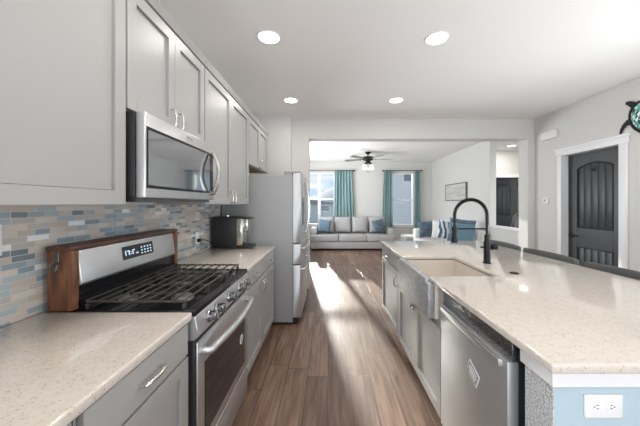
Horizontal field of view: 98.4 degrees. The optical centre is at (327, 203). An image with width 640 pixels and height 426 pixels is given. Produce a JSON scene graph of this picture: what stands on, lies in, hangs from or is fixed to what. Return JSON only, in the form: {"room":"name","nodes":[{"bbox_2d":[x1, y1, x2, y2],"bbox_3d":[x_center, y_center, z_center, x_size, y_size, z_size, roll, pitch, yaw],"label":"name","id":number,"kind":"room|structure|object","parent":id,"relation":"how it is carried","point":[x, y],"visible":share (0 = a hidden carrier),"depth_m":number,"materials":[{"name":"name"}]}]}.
{"room":"kitchen","nodes":[
{"label":"kitchen","id":0,"kind":"room"},
{"bbox_2d":[0,173,249,328],"bbox_3d":[-1.276,0.010,2.975,0.128,2.740,12.350,0,0,0],"label":"wall","id":1,"kind":"structure","parent":0,"point":[27,232],"depth_m":1.23,"materials":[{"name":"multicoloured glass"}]},
{"bbox_2d":[0,224,1,255],"bbox_3d":[-1.207,0.135,0.987,0.008,0.115,0.070,0,0,0],"label":"wall outlet","id":2,"kind":"object","parent":1,"relation":"attached to","point":[0,224],"visible":1,"depth_m":1.02,"materials":[{"name":"white plastic"}]},
{"bbox_2d":[0,0,125,206],"bbox_3d":[-1.021,-0.503,0.894,0.378,1.024,0.589,0,0,0],"label":"upper cabinet","id":3,"kind":"object","parent":1,"relation":"attached to","point":[63,62],"visible":1,"depth_m":0.91,"materials":[{"name":"grey paint"}]},
{"bbox_2d":[126,0,207,140],"bbox_3d":[-1.021,-0.712,1.567,0.378,0.606,0.751,0,0,0],"label":"upper cabinet","id":4,"kind":"object","parent":1,"relation":"attached to","point":[165,68],"visible":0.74,"depth_m":1.45,"materials":[{"name":"grey paint"}]},
{"bbox_2d":[126,111,220,201],"bbox_3d":[-0.968,-0.206,1.572,0.484,0.397,0.728,0,0,0],"label":"microwave","id":5,"kind":"object","parent":4,"relation":"attached to","point":[165,162],"visible":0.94,"depth_m":1.35,"materials":[{"name":"grey metal"}]},
{"bbox_2d":[195,232,198,244],"bbox_3d":[-1.207,0.320,2.555,0.008,0.115,0.070,0,0,0],"label":"wall outlet","id":6,"kind":"object","parent":1,"relation":"attached to","point":[196,233],"visible":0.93,"depth_m":2.53,"materials":[{"name":"white plastic"}]},
{"bbox_2d":[156,60,250,204],"bbox_3d":[-1.021,-0.503,2.488,0.378,1.024,1.084,0,0,0],"label":"upper cabinet","id":7,"kind":"object","parent":1,"relation":"attached to","point":[226,118],"visible":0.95,"depth_m":2.40,"materials":[{"name":"grey paint"}]},
{"bbox_2d":[248,112,268,172],"bbox_3d":[-1.021,-0.724,3.502,0.378,0.582,0.936,0,0,0],"label":"upper cabinet","id":8,"kind":"object","parent":1,"relation":"attached to","point":[258,139],"visible":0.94,"depth_m":3.44,"materials":[{"name":"grey paint"}]},
{"bbox_2d":[250,116,291,174],"bbox_3d":[-0.902,0.010,4.390,0.635,2.740,0.160,0,0,0],"label":"wall","id":9,"kind":"structure","parent":0,"point":[279,128],"depth_m":4.31,"materials":[{"name":"white paint"}]},
{"bbox_2d":[232,246,442,425],"bbox_3d":[2.330,1.430,2.975,7.340,0.100,12.350,0,0,0],"label":"floor","id":10,"kind":"structure","parent":0,"point":[343,363],"depth_m":2.38,"materials":[{"name":"brown wood"}]},
{"bbox_2d":[71,324,187,425],"bbox_3d":[-0.885,0.938,0.914,0.660,0.885,0.508,0,0,0],"label":"base cabinet","id":11,"kind":"object","parent":10,"relation":"on","point":[155,392],"visible":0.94,"depth_m":0.93,"materials":[{"name":"grey paint"}]},
{"bbox_2d":[60,233,253,425],"bbox_3d":[-0.843,0.793,1.563,0.724,1.174,0.766,0,0,0],"label":"stove","id":12,"kind":"object","parent":10,"relation":"on","point":[141,274],"visible":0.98,"depth_m":1.41,"materials":[{"name":"grey metal"}]},
{"bbox_2d":[46,229,177,310],"bbox_3d":[-1.139,0.321,1.569,0.111,0.276,0.846,0,0,0],"label":"shelf","id":13,"kind":"object","parent":12,"relation":"on","point":[63,259],"visible":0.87,"depth_m":1.17,"materials":[{"name":"brown wood"}]},
{"bbox_2d":[79,269,246,315],"bbox_3d":[-0.819,0.471,1.563,0.503,0.027,0.766,0,0,0],"label":"cooktop","id":14,"kind":"object","parent":12,"relation":"in","point":[201,302],"depth_m":1.33,"materials":[{"name":"black metal"}]},
{"bbox_2d":[246,250,273,375],"bbox_3d":[-0.885,0.938,2.479,0.660,0.885,1.042,0,0,0],"label":"base cabinet","id":15,"kind":"object","parent":10,"relation":"on","point":[260,317],"visible":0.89,"depth_m":2.42,"materials":[{"name":"grey paint"}]},
{"bbox_2d":[178,246,274,271],"bbox_3d":[-0.893,0.477,2.492,0.637,0.034,1.076,0,0,0],"label":"countertop","id":16,"kind":"structure","parent":15,"relation":"on","point":[247,258],"depth_m":2.35,"materials":[{"name":"beige stone"}]},
{"bbox_2d":[197,215,255,248],"bbox_3d":[-0.990,0.290,2.765,0.430,0.338,0.460,0,0,0],"label":"coffee machine","id":17,"kind":"object","parent":16,"relation":"on","point":[229,232],"visible":1,"depth_m":2.80,"materials":[{"name":"grey plastic"}]},
{"bbox_2d":[237,243,255,247],"bbox_3d":[-0.855,0.443,2.897,0.160,0.030,0.175,0,0,0],"label":"drip tray","id":18,"kind":"object","parent":17,"relation":"on","point":[239,245],"depth_m":2.81,"materials":[{"name":"grey plastic"}]},
{"bbox_2d":[222,171,309,323],"bbox_3d":[-0.717,0.507,3.575,0.966,1.746,0.910,0,0,0],"label":"refrigerator","id":19,"kind":"object","parent":10,"relation":"on","point":[277,204],"visible":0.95,"depth_m":3.12,"materials":[{"name":"grey paint"}]},
{"bbox_2d":[310,222,394,250],"bbox_3d":[0.725,0.980,8.460,2.510,0.800,0.820,0,0,0],"label":"sofa","id":20,"kind":"object","parent":10,"relation":"on","point":[323,240],"visible":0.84,"depth_m":8.08,"materials":[{"name":"grey fabric"}]},
{"bbox_2d":[310,233,338,240],"bbox_3d":[-0.104,1.016,8.355,0.831,0.192,0.610,0,0,0],"label":"seat cushion","id":21,"kind":"object","parent":20,"relation":"on","point":[321,236],"depth_m":8.05,"materials":[{"name":"grey fabric"}]},
{"bbox_2d":[318,219,331,232],"bbox_3d":[-0.100,0.665,8.210,0.414,0.405,0.169,0,0,15],"label":"throw pillow","id":22,"kind":"object","parent":20,"relation":"on","point":[324,225],"visible":1,"depth_m":8.15,"materials":[{"name":"blue fabric"}]},
{"bbox_2d":[318,216,333,232],"bbox_3d":[-0.062,0.645,8.515,0.509,0.499,0.200,0,0,-1],"label":"cushion","id":23,"kind":"object","parent":20,"relation":"on","point":[332,217],"visible":0.5,"depth_m":8.48,"materials":[{"name":"grey fabric"}]},
{"bbox_2d":[335,216,350,232],"bbox_3d":[0.463,0.645,8.515,0.514,0.504,0.200,0,0,-1],"label":"cushion","id":24,"kind":"object","parent":20,"relation":"on","point":[342,224],"visible":1,"depth_m":8.45,"materials":[{"name":"grey fabric"}]},
{"bbox_2d":[338,233,366,240],"bbox_3d":[0.725,1.016,8.355,0.812,0.192,0.610,0,0,0],"label":"seat cushion","id":25,"kind":"object","parent":20,"relation":"on","point":[341,236],"depth_m":8.05,"materials":[{"name":"grey fabric"}]},
{"bbox_2d":[352,216,367,232],"bbox_3d":[0.988,0.645,8.515,0.509,0.498,0.200,0,0,1],"label":"cushion","id":26,"kind":"object","parent":20,"relation":"on","point":[359,224],"visible":1,"depth_m":8.45,"materials":[{"name":"grey fabric"}]},
{"bbox_2d":[369,216,385,232],"bbox_3d":[1.512,0.645,8.515,0.517,0.507,0.200,0,0,-1],"label":"cushion","id":27,"kind":"object","parent":20,"relation":"on","point":[371,227],"visible":0.55,"depth_m":8.47,"materials":[{"name":"grey fabric"}]},
{"bbox_2d":[372,218,385,232],"bbox_3d":[1.520,0.660,8.220,0.445,0.437,0.169,0,0,-19],"label":"throw pillow","id":28,"kind":"object","parent":20,"relation":"on","point":[378,225],"visible":1,"depth_m":8.16,"materials":[{"name":"blue fabric"}]},
{"bbox_2d":[365,233,394,240],"bbox_3d":[1.554,1.016,8.355,0.831,0.192,0.610,0,0,0],"label":"seat cushion","id":29,"kind":"object","parent":20,"relation":"on","point":[368,236],"depth_m":8.05,"materials":[{"name":"grey fabric"}]},
{"bbox_2d":[382,245,398,336],"bbox_3d":[1.012,0.938,2.987,0.776,0.885,0.766,0,0,0],"label":"base cabinet","id":30,"kind":"object","parent":10,"relation":"on","point":[389,259],"visible":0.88,"depth_m":2.96,"materials":[{"name":"grey paint"}]},
{"bbox_2d":[400,234,412,240],"bbox_3d":[2.335,1.143,7.890,0.430,0.475,0.380,0,0,0],"label":"end table","id":31,"kind":"object","parent":10,"relation":"on","point":[401,235],"visible":0.42,"depth_m":7.81,"materials":[{"name":"white paint"}]},
{"bbox_2d":[398,284,444,418],"bbox_3d":[1.015,0.938,2.108,0.770,0.885,0.984,0,0,0],"label":"base cabinet","id":32,"kind":"object","parent":10,"relation":"on","point":[419,335],"visible":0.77,"depth_m":1.94,"materials":[{"name":"grey paint"}]},
{"bbox_2d":[413,228,488,241],"bbox_3d":[2.850,0.980,6.575,1.040,0.800,2.090,0,0,0],"label":"loveseat","id":33,"kind":"object","parent":10,"relation":"on","point":[478,234],"visible":0.06,"depth_m":6.87,"materials":[{"name":"white fabric"}]},
{"bbox_2d":[418,221,432,237],"bbox_3d":[2.570,0.665,7.200,0.440,0.433,0.172,0,0,-10],"label":"throw pillow","id":34,"kind":"object","parent":33,"relation":"on","point":[425,227],"visible":0.8,"depth_m":7.13,"materials":[{"name":"blue fabric"}]},
{"bbox_2d":[415,238,446,240],"bbox_3d":[2.770,1.014,6.980,0.880,0.188,0.820,0,0,0],"label":"seat cushion","id":35,"kind":"object","parent":33,"relation":"on","point":[416,239],"depth_m":7.05,"materials":[{"name":"white fabric"}]},
{"bbox_2d":[431,220,449,238],"bbox_3d":[2.830,0.655,6.880,0.486,0.480,0.174,0,0,23],"label":"throw pillow","id":36,"kind":"object","parent":33,"relation":"on","point":[435,223],"visible":0.29,"depth_m":6.89,"materials":[{"name":"white fabric"}]},
{"bbox_2d":[436,219,449,238],"bbox_3d":[2.820,0.635,6.520,0.518,0.509,0.178,0,0,17],"label":"throw pillow","id":37,"kind":"object","parent":33,"relation":"on","point":[443,229],"visible":0.59,"depth_m":6.50,"materials":[{"name":"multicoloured fabric"}]},
{"bbox_2d":[447,217,475,240],"bbox_3d":[2.950,0.605,6.100,0.600,0.593,0.180,0,0,22],"label":"throw pillow","id":38,"kind":"object","parent":33,"relation":"on","point":[460,221],"visible":0.31,"depth_m":6.12,"materials":[{"name":"blue fabric"}]},
{"bbox_2d":[452,222,474,240],"bbox_3d":[2.880,0.645,5.885,0.501,0.486,0.183,0,0,10],"label":"throw pillow","id":39,"kind":"object","parent":33,"relation":"on","point":[463,235],"visible":0.6,"depth_m":5.83,"materials":[{"name":"blue fabric"}]},
{"bbox_2d":[440,292,524,425],"bbox_3d":[0.960,0.943,1.307,0.640,0.875,0.598,0,0,0],"label":"dishwasher","id":40,"kind":"object","parent":10,"relation":"on","point":[498,399],"visible":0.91,"depth_m":1.22,"materials":[{"name":"grey metal"}]},
{"bbox_2d":[467,359,479,387],"bbox_3d":[0.652,0.764,1.243,0.003,0.100,0.112,0,0,0],"label":"magnet","id":41,"kind":"object","parent":40,"relation":"attached to","point":[471,370],"visible":1,"depth_m":1.24,"materials":[{"name":"white plastic"}]},
{"bbox_2d":[490,240,520,250],"bbox_3d":[1.840,0.911,3.130,0.389,0.939,0.592,0,0,0],"label":"bar stool","id":42,"kind":"object","parent":10,"relation":"on","point":[499,243],"visible":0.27,"depth_m":3.08,"materials":[{"name":"grey plastic"}]},
{"bbox_2d":[511,214,518,227],"bbox_3d":[4.143,0.801,6.146,0.499,1.157,0.507,0,0,0],"label":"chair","id":43,"kind":"object","parent":10,"relation":"on","point":[515,220],"visible":0.15,"depth_m":5.92,"materials":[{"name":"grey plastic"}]},
{"bbox_2d":[523,248,578,264],"bbox_3d":[1.840,0.911,2.475,0.389,0.939,0.592,0,0,0],"label":"bar stool","id":44,"kind":"object","parent":10,"relation":"on","point":[551,255],"visible":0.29,"depth_m":2.45,"materials":[{"name":"grey plastic"}]},
{"bbox_2d":[520,349,639,425],"bbox_3d":[1.102,0.936,2.104,0.856,0.887,2.552,0,0,0],"label":"wall","id":45,"kind":"structure","parent":10,"relation":"on","point":[551,399],"depth_m":0.84,"materials":[{"name":"blue paint"}]},
{"bbox_2d":[380,241,639,373],"bbox_3d":[1.256,0.475,2.100,1.227,0.031,2.620,0,0,0],"label":"countertop","id":46,"kind":"structure","parent":45,"relation":"on","point":[569,318],"depth_m":1.26,"materials":[{"name":"beige stone"}]},
{"bbox_2d":[397,258,489,318],"bbox_3d":[0.874,0.595,2.083,0.512,0.241,0.755,0,0,0],"label":"farmhouse sink","id":47,"kind":"object","parent":46,"relation":"in","point":[413,275],"visible":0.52,"depth_m":2.12,"materials":[{"name":"silver"}]},
{"bbox_2d":[451,198,497,263],"bbox_3d":[1.127,0.208,2.130,0.348,0.504,0.060,0,0,0],"label":"faucet","id":48,"kind":"object","parent":46,"relation":"on","point":[487,246],"visible":1,"depth_m":2.12,"materials":[{"name":"black metal"}]},
{"bbox_2d":[584,394,622,417],"bbox_3d":[0.832,0.612,0.834,0.115,0.070,0.008,0,0,0],"label":"wall outlet","id":49,"kind":"object","parent":45,"relation":"attached to","point":[595,405],"visible":1,"depth_m":0.83,"materials":[{"name":"white plastic"}]},
{"bbox_2d":[592,401,602,411],"bbox_3d":[0.811,0.612,0.831,0.031,0.031,0.002,0,0,0],"label":"receptacle","id":50,"kind":"object","parent":49,"relation":"attached to","point":[597,406],"depth_m":0.83,"materials":[{"name":"grey plastic"}]},
{"bbox_2d":[606,401,616,411],"bbox_3d":[0.853,0.612,0.831,0.031,0.031,0.002,0,0,0],"label":"receptacle","id":51,"kind":"object","parent":49,"relation":"attached to","point":[611,406],"depth_m":0.83,"materials":[{"name":"grey plastic"}]},
{"bbox_2d":[584,262,639,279],"bbox_3d":[1.840,0.911,1.820,0.389,0.939,0.592,0,0,0],"label":"bar stool","id":52,"kind":"object","parent":10,"relation":"on","point":[633,274],"visible":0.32,"depth_m":1.92,"materials":[{"name":"grey plastic"}]},
{"bbox_3d":[-0.885,0.938,0.173,0.661,0.885,0.945,0,0,0],"label":"base cabinet","id":53,"kind":"object","parent":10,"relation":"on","visible":0},
{"bbox_2d":[0,312,191,425],"bbox_3d":[-0.893,0.477,0.286,0.637,0.034,1.772,0,0,0],"label":"countertop","id":54,"kind":"structure","parent":53,"relation":"on","point":[54,366],"depth_m":0.83,"materials":[{"name":"beige stone"}]},
{"bbox_2d":[159,0,639,161],"bbox_3d":[2.330,-1.410,2.975,7.340,0.100,12.350,0,0,0],"label":"ceiling","id":55,"kind":"structure","parent":0,"point":[340,59],"depth_m":2.55,"materials":[{"name":"white paint"}]},
{"bbox_2d":[257,30,280,43],"bbox_3d":[-0.483,-1.357,2.254,0.188,0.012,0.188,0,0,0],"label":"recessed light","id":56,"kind":"object","parent":55,"relation":"in","point":[265,36],"visible":1,"depth_m":2.25,"materials":[{"name":"white paint"}]},
{"bbox_2d":[284,97,297,102],"bbox_3d":[-0.486,-1.357,3.630,0.188,0.012,0.188,0,0,0],"label":"recessed light","id":57,"kind":"object","parent":55,"relation":"in","point":[289,99],"visible":1,"depth_m":3.63,"materials":[{"name":"white paint"}]},
{"bbox_2d":[345,151,391,169],"bbox_3d":[1.086,-1.085,7.314,1.268,0.550,1.273,0,0,0],"label":"ceiling fan","id":58,"kind":"object","parent":55,"relation":"hanging from","point":[367,158],"visible":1,"depth_m":7.19,"materials":[{"name":"black metal"}]},
{"bbox_2d":[389,97,402,102],"bbox_3d":[0.894,-1.357,3.630,0.188,0.012,0.188,0,0,0],"label":"recessed light","id":59,"kind":"object","parent":55,"relation":"in","point":[397,99],"visible":1,"depth_m":3.63,"materials":[{"name":"white paint"}]},
{"bbox_2d":[425,31,448,44],"bbox_3d":[0.896,-1.357,2.270,0.188,0.012,0.188,0,0,0],"label":"recessed light","id":60,"kind":"object","parent":55,"relation":"in","point":[436,38],"visible":1,"depth_m":2.27,"materials":[{"name":"white paint"}]},
{"bbox_2d":[310,162,504,241],"bbox_3d":[2.390,0.010,9.075,7.220,2.740,0.150,0,0,0],"label":"wall","id":61,"kind":"structure","parent":0,"point":[368,185],"depth_m":9.00,"materials":[{"name":"white paint"}]},
{"bbox_2d":[310,173,334,226],"bbox_3d":[-0.335,-0.130,9.047,1.150,1.760,0.145,0,0,0],"label":"window","id":62,"kind":"structure","parent":61,"relation":"in","point":[319,198],"depth_m":9.03,"materials":[{"name":"white paint"}]},
{"bbox_2d":[310,170,354,170],"bbox_3d":[-0.105,-1.060,8.947,1.950,0.051,0.106,0,0,0],"label":"curtain rod","id":63,"kind":"object","parent":61,"relation":"attached to","point":[310,170],"visible":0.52,"depth_m":8.91,"materials":[{"name":"black metal"}]},
{"bbox_2d":[334,171,353,221],"bbox_3d":[0.535,0.114,8.922,0.690,2.398,0.087,0,0,0],"label":"curtain","id":64,"kind":"object","parent":63,"relation":"hanging from","point":[343,197],"visible":0.66,"depth_m":8.92,"materials":[{"name":"teal fabric"}]},
{"bbox_2d":[382,170,421,170],"bbox_3d":[2.400,-1.060,8.947,1.300,0.051,0.106,0,0,0],"label":"curtain rod","id":65,"kind":"object","parent":61,"relation":"attached to","point":[382,170],"visible":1,"depth_m":8.91,"materials":[{"name":"black metal"}]},
{"bbox_2d":[382,170,392,227],"bbox_3d":[1.910,0.114,8.922,0.380,2.398,0.088,0,0,0],"label":"curtain","id":66,"kind":"object","parent":65,"relation":"hanging from","point":[387,192],"visible":0.7,"depth_m":8.91,"materials":[{"name":"teal fabric"}]},
{"bbox_2d":[414,170,420,227],"bbox_3d":[2.910,0.114,8.922,0.240,2.398,0.087,0,0,0],"label":"curtain","id":67,"kind":"object","parent":65,"relation":"hanging from","point":[417,197],"visible":0.77,"depth_m":8.92,"materials":[{"name":"teal fabric"}]},
{"bbox_2d":[392,173,413,226],"bbox_3d":[2.417,-0.120,9.047,0.805,1.780,0.145,0,0,0],"label":"window","id":68,"kind":"structure","parent":61,"relation":"in","point":[412,174],"depth_m":9.03,"materials":[{"name":"white paint"}]},
{"bbox_2d":[292,120,534,288],"bbox_3d":[2.390,0.010,4.575,7.220,2.740,0.210,0,0,0],"label":"wall header","id":69,"kind":"structure","parent":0,"point":[304,132],"depth_m":4.47,"materials":[{"name":"white paint"}]},
{"bbox_2d":[432,142,518,245],"bbox_3d":[3.455,0.010,6.840,0.130,2.740,4.320,0,0,0],"label":"wall","id":70,"kind":"structure","parent":0,"point":[475,165],"depth_m":6.47,"materials":[{"name":"white paint"}]},
{"bbox_2d":[445,182,467,200],"bbox_3d":[3.366,-0.300,7.290,0.043,0.450,1.180,0,0,0],"label":"picture","id":71,"kind":"object","parent":70,"relation":"attached to","point":[457,191],"visible":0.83,"depth_m":7.20,"materials":[{"name":"grey"}]},
{"bbox_2d":[489,225,518,230],"bbox_3d":[3.455,0.472,5.228,0.180,0.035,1.095,0,0,0],"label":"trim","id":72,"kind":"structure","parent":70,"relation":"attached to","point":[493,226],"depth_m":5.28,"materials":[{"name":"white paint"}]},
{"bbox_2d":[496,151,518,213],"bbox_3d":[4.760,0.010,7.150,2.480,2.740,0.100,0,0,0],"label":"wall","id":73,"kind":"structure","parent":0,"point":[507,162],"depth_m":7.10,"materials":[{"name":"white paint"}]},
{"bbox_2d":[496,178,517,226],"bbox_3d":[4.549,0.357,7.345,0.827,2.030,0.061,0,0,30],"label":"door","id":74,"kind":"structure","parent":73,"relation":"in","point":[506,189],"depth_m":7.25,"materials":[{"name":"grey paint"}]},
{"bbox_2d":[496,174,518,176],"bbox_3d":[4.490,0.315,7.090,1.040,2.130,0.020,0,0,0],"label":"trim","id":75,"kind":"structure","parent":73,"relation":"attached to","point":[497,175],"depth_m":7.08,"materials":[{"name":"white paint"}]},
{"bbox_2d":[535,77,639,271],"bbox_3d":[3.475,0.010,0.635,0.250,2.740,7.670,0,0,0],"label":"wall","id":76,"kind":"structure","parent":0,"point":[602,115],"depth_m":3.59,"materials":[{"name":"white paint"}]},
{"bbox_2d":[543,198,548,203],"bbox_3d":[3.338,-0.037,4.235,0.023,0.095,0.100,0,0,0],"label":"thermostat","id":77,"kind":"object","parent":76,"relation":"attached to","point":[545,200],"visible":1,"depth_m":4.21,"materials":[{"name":"white plastic"}]},
{"bbox_2d":[541,129,557,140],"bbox_3d":[3.325,-1.025,4.155,0.050,0.120,0.270,0,0,0],"label":"door chime","id":78,"kind":"object","parent":76,"relation":"attached to","point":[551,134],"visible":1,"depth_m":4.11,"materials":[{"name":"white plastic"}]},
{"bbox_2d":[554,133,630,268],"bbox_3d":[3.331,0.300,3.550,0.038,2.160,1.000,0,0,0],"label":"trim","id":79,"kind":"structure","parent":76,"relation":"attached to","point":[622,140],"depth_m":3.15,"materials":[{"name":"white paint"}]},
{"bbox_2d":[568,147,617,266],"bbox_3d":[3.427,0.348,3.555,0.100,2.048,0.776,0,0,0],"label":"door","id":80,"kind":"structure","parent":76,"relation":"in","point":[592,176],"depth_m":3.58,"materials":[{"name":"grey paint"}]},
{"bbox_2d":[619,100,639,133],"bbox_3d":[3.323,-0.967,2.910,0.062,0.472,0.495,0,0,0],"label":"wall art","id":81,"kind":"object","parent":76,"relation":"attached to","point":[633,120],"visible":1,"depth_m":2.99,"materials":[{"name":"teal glass"}]},
{"label":"outside","id":82,"kind":"structure","parent":0,"visible":0},
{"bbox_3d":[0.000,1.780,84.650,120.000,0.200,150.700,0,0,0],"label":"ground","id":83,"kind":"structure","parent":82,"visible":0},
{"bbox_2d":[310,200,333,222],"bbox_3d":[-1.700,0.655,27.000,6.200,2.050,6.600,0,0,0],"label":"neighboring house","id":84,"kind":"structure","parent":83,"relation":"on","point":[327,208],"depth_m":24.00,"materials":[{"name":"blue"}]},
{"bbox_2d":[392,175,411,223],"bbox_3d":[6.300,-0.470,22.500,7.200,4.300,6.600,0,0,0],"label":"neighboring house","id":85,"kind":"structure","parent":83,"relation":"on","point":[401,184],"depth_m":19.50,"materials":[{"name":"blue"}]},
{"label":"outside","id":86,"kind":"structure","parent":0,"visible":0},
{"bbox_2d":[311,187,333,201],"bbox_3d":[0.000,-9.125,205.000,320.000,22.210,90.000,0,0,0],"label":"hills","id":87,"kind":"structure","parent":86,"point":[329,193],"depth_m":196.90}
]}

